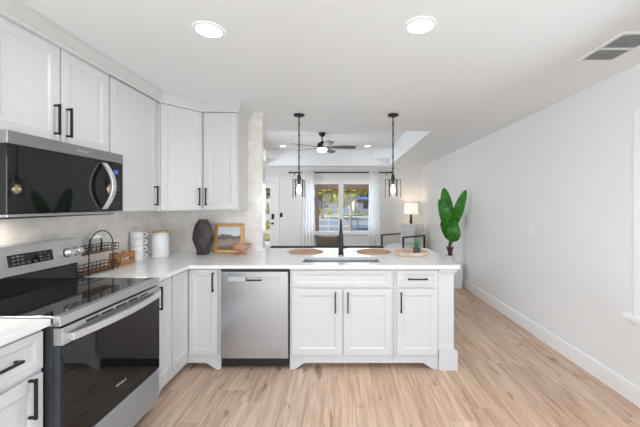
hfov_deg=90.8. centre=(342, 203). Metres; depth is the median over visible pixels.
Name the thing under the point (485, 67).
ceiling
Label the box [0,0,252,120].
trim
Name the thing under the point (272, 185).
door
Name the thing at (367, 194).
tree
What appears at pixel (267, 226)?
shrub
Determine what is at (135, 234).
mug
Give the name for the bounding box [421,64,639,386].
wall
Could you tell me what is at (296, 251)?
placemat
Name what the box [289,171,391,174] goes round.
curtain rod
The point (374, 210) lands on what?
curtain
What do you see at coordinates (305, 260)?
sink
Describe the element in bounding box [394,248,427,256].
serving tray
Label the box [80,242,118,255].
basket
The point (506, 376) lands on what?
floor
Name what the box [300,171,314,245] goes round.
curtain
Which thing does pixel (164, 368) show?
base cabinet
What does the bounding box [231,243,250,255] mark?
pedestal bowl
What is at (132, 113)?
upper cabinet
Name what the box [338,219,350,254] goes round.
faucet
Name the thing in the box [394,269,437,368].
base cabinet
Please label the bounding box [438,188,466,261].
potted plant
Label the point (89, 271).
basket
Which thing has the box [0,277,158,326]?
cooktop
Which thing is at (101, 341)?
range
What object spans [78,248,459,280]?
countertop
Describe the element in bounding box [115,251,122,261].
spice jar
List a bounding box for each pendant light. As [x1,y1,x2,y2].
[293,113,304,197]
[385,113,400,197]
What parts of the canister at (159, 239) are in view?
lid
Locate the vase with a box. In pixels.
[192,219,213,254]
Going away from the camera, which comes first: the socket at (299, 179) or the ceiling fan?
the socket at (299, 179)
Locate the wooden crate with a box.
[109,251,134,265]
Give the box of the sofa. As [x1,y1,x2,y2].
[270,246,383,247]
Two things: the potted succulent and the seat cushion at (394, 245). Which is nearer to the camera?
the potted succulent
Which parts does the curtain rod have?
rod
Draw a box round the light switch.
[528,224,533,234]
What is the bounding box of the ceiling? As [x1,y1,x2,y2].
[20,0,639,166]
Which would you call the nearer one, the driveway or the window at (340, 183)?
the window at (340, 183)
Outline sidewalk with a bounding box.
[319,216,367,216]
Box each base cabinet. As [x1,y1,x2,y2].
[0,330,42,426]
[157,277,170,393]
[170,269,222,379]
[290,269,393,368]
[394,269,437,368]
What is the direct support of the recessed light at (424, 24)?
in the ceiling
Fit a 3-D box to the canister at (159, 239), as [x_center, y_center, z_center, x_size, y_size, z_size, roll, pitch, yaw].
[-1.805,0.395,3.115,0.154,0.258,0.154,0,0,0]
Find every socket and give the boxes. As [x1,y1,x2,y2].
[297,174,301,184]
[391,174,395,184]
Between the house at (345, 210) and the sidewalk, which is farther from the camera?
the house at (345, 210)
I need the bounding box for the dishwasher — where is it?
[221,269,289,365]
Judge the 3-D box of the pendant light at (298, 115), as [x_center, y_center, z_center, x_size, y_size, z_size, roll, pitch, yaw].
[-0.490,-0.533,3.510,0.120,0.926,0.142,0,0,1]
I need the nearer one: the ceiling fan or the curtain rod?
the ceiling fan
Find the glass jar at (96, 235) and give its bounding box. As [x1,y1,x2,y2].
[89,233,102,250]
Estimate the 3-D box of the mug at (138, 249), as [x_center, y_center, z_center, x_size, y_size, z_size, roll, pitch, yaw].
[-1.917,0.424,2.945,0.123,0.066,0.107,0,0,0]
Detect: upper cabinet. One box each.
[0,14,108,151]
[109,75,158,211]
[156,101,202,210]
[203,112,247,209]
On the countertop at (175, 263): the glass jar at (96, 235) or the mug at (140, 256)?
the mug at (140, 256)
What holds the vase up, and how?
on the countertop at (175, 263)
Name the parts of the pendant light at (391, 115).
rod, lamp shade, bulb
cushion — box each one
[384,243,420,247]
[400,223,423,245]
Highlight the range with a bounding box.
[0,238,160,426]
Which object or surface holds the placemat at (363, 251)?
on the countertop at (175, 263)
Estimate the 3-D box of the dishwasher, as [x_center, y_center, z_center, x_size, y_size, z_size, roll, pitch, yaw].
[-0.761,0.988,3.015,0.582,0.860,0.630,0,0,0]
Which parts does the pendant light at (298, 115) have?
rod, lamp shade, bulb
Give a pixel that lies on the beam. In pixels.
(316, 186)
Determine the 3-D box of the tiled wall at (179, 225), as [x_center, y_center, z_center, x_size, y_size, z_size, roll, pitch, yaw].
[-1.437,0.221,3.456,1.109,2.435,0.008,0,0,0]
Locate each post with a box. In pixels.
[315,189,318,230]
[438,269,457,370]
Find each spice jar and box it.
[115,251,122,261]
[122,250,128,260]
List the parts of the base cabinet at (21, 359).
handle, drawer, door, handle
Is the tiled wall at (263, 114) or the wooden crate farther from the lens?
the tiled wall at (263, 114)
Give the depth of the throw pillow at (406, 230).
7.61 m
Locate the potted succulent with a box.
[413,240,420,252]
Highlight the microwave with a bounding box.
[0,129,123,218]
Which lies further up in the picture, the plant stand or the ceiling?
the ceiling
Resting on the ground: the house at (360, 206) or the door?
the house at (360, 206)
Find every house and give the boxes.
[314,195,348,213]
[354,197,367,212]
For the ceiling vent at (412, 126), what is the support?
in the ceiling
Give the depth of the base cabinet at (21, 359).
1.34 m
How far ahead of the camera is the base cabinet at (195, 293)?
2.72 m
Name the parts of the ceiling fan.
blade, blade, blade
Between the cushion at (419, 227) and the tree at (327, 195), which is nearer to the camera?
the cushion at (419, 227)
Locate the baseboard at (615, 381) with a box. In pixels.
[462,278,639,407]
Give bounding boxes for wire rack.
[78,230,118,276]
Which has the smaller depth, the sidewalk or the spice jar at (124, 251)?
the spice jar at (124, 251)
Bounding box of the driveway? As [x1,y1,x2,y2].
[319,227,367,230]
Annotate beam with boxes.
[265,184,368,189]
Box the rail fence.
[265,218,367,228]
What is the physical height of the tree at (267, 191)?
4.713 m
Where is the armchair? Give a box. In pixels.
[381,223,424,247]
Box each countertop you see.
[0,319,50,345]
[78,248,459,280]
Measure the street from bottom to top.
0.020 m
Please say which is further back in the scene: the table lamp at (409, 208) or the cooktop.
the table lamp at (409, 208)
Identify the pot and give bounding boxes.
[413,247,420,252]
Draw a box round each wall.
[0,211,160,271]
[161,113,262,251]
[263,114,264,250]
[265,167,420,246]
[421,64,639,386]
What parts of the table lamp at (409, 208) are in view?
lamp shade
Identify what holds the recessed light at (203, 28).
in the ceiling
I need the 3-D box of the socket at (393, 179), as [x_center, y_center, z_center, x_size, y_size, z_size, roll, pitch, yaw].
[0.557,-0.277,3.510,0.056,0.120,0.056,0,0,0]
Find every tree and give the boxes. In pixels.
[266,190,269,224]
[314,190,337,218]
[330,190,367,230]
[363,190,368,214]
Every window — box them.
[314,180,380,234]
[621,109,639,330]
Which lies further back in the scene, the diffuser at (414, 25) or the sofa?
the sofa
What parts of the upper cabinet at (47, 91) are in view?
door, handle, handle, door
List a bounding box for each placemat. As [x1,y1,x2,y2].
[289,249,322,253]
[356,249,390,253]
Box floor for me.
[134,286,639,426]
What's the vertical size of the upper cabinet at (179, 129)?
0.987 m
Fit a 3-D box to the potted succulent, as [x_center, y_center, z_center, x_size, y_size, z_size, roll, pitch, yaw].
[0.770,0.443,3.277,0.089,0.134,0.094,0,0,0]
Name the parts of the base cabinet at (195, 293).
door, door, handle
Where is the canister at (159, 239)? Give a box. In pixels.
[151,230,168,257]
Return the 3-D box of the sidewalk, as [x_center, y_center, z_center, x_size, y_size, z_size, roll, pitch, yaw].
[0.000,1.713,43.000,120.000,0.050,3.000,0,0,0]
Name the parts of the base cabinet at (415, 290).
drawer, door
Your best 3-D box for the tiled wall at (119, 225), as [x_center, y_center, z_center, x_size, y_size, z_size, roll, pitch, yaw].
[-1.996,0.238,2.030,0.008,0.600,2.860,0,0,0]
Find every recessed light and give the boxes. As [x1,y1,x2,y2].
[192,21,224,38]
[404,16,436,34]
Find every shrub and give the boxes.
[265,221,269,235]
[325,207,331,213]
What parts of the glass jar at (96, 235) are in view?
lid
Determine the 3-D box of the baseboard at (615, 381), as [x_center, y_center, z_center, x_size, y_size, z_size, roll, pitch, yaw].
[2.098,1.368,3.325,0.015,0.140,10.450,0,0,0]
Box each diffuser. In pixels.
[195,24,221,36]
[408,19,433,32]
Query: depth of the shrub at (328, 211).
49.81 m
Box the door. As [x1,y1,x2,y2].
[265,182,275,249]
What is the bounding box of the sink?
[304,260,377,261]
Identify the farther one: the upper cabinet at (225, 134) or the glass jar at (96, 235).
the upper cabinet at (225, 134)
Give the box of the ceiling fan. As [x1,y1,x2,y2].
[291,132,355,152]
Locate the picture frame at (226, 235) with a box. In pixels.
[214,224,243,252]
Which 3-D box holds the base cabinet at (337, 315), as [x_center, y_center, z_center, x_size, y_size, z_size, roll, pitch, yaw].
[-0.011,0.996,3.012,0.902,0.884,0.656,0,0,0]
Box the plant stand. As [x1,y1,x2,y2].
[454,261,462,288]
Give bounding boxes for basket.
[78,260,118,276]
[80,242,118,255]
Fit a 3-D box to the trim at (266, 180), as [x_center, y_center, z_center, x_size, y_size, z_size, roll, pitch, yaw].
[-2.275,0.376,8.542,1.100,2.125,0.016,0,0,0]
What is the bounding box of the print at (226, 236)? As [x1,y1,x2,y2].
[217,227,240,249]
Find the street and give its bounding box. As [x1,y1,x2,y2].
[265,218,367,224]
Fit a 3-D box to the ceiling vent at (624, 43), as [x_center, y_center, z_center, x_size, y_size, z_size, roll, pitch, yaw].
[1.745,-0.991,2.005,0.260,0.010,0.380,0,0,0]
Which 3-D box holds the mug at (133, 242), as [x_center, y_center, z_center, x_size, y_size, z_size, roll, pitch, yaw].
[-1.917,0.358,2.945,0.123,0.066,0.107,0,0,0]
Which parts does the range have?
splash panel, oven door, knob, knob, door rail, door glass, door handle, storage drawer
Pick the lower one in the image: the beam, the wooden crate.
the wooden crate
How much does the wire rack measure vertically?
0.325 m
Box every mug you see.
[130,231,147,238]
[130,238,147,246]
[130,245,147,253]
[130,252,147,260]
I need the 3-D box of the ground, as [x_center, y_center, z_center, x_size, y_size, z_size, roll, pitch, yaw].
[0.000,1.888,40.000,120.000,0.300,140.000,0,0,0]
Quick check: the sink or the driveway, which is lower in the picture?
the sink
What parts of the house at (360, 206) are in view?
pane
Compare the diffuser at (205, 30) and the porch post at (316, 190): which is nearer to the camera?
the diffuser at (205, 30)
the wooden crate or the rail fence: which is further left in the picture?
the wooden crate
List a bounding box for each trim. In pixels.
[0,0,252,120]
[265,179,278,245]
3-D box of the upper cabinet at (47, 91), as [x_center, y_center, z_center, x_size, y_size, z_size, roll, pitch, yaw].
[-1.795,-0.637,1.823,0.392,0.576,0.765,0,0,0]
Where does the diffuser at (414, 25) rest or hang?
attached to the recessed light at (424, 24)
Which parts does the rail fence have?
rail, rail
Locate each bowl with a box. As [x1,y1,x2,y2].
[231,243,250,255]
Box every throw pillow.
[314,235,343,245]
[399,225,415,242]
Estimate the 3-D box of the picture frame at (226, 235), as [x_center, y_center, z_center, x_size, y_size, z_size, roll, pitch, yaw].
[-1.226,0.368,3.393,0.303,0.310,0.067,0,0,-4]
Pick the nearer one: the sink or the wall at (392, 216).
the sink
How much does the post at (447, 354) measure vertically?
0.884 m
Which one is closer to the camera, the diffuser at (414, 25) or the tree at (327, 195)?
the diffuser at (414, 25)
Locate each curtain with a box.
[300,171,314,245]
[368,171,379,245]
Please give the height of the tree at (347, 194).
3.956 m
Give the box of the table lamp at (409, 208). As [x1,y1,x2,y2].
[404,203,417,223]
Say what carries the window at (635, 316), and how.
in the wall at (564, 169)
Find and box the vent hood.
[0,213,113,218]
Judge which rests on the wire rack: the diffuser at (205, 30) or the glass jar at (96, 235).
the glass jar at (96, 235)
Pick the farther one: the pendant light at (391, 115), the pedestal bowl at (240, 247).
the pendant light at (391, 115)
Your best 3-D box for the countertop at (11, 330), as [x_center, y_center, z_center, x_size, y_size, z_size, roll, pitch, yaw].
[-1.661,0.539,1.204,0.659,0.030,0.467,0,0,0]
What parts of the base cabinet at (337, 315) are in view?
door, false drawer, handle, door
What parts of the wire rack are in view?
arch frame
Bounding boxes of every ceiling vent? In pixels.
[407,124,439,129]
[575,31,639,61]
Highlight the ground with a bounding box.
[265,209,367,240]

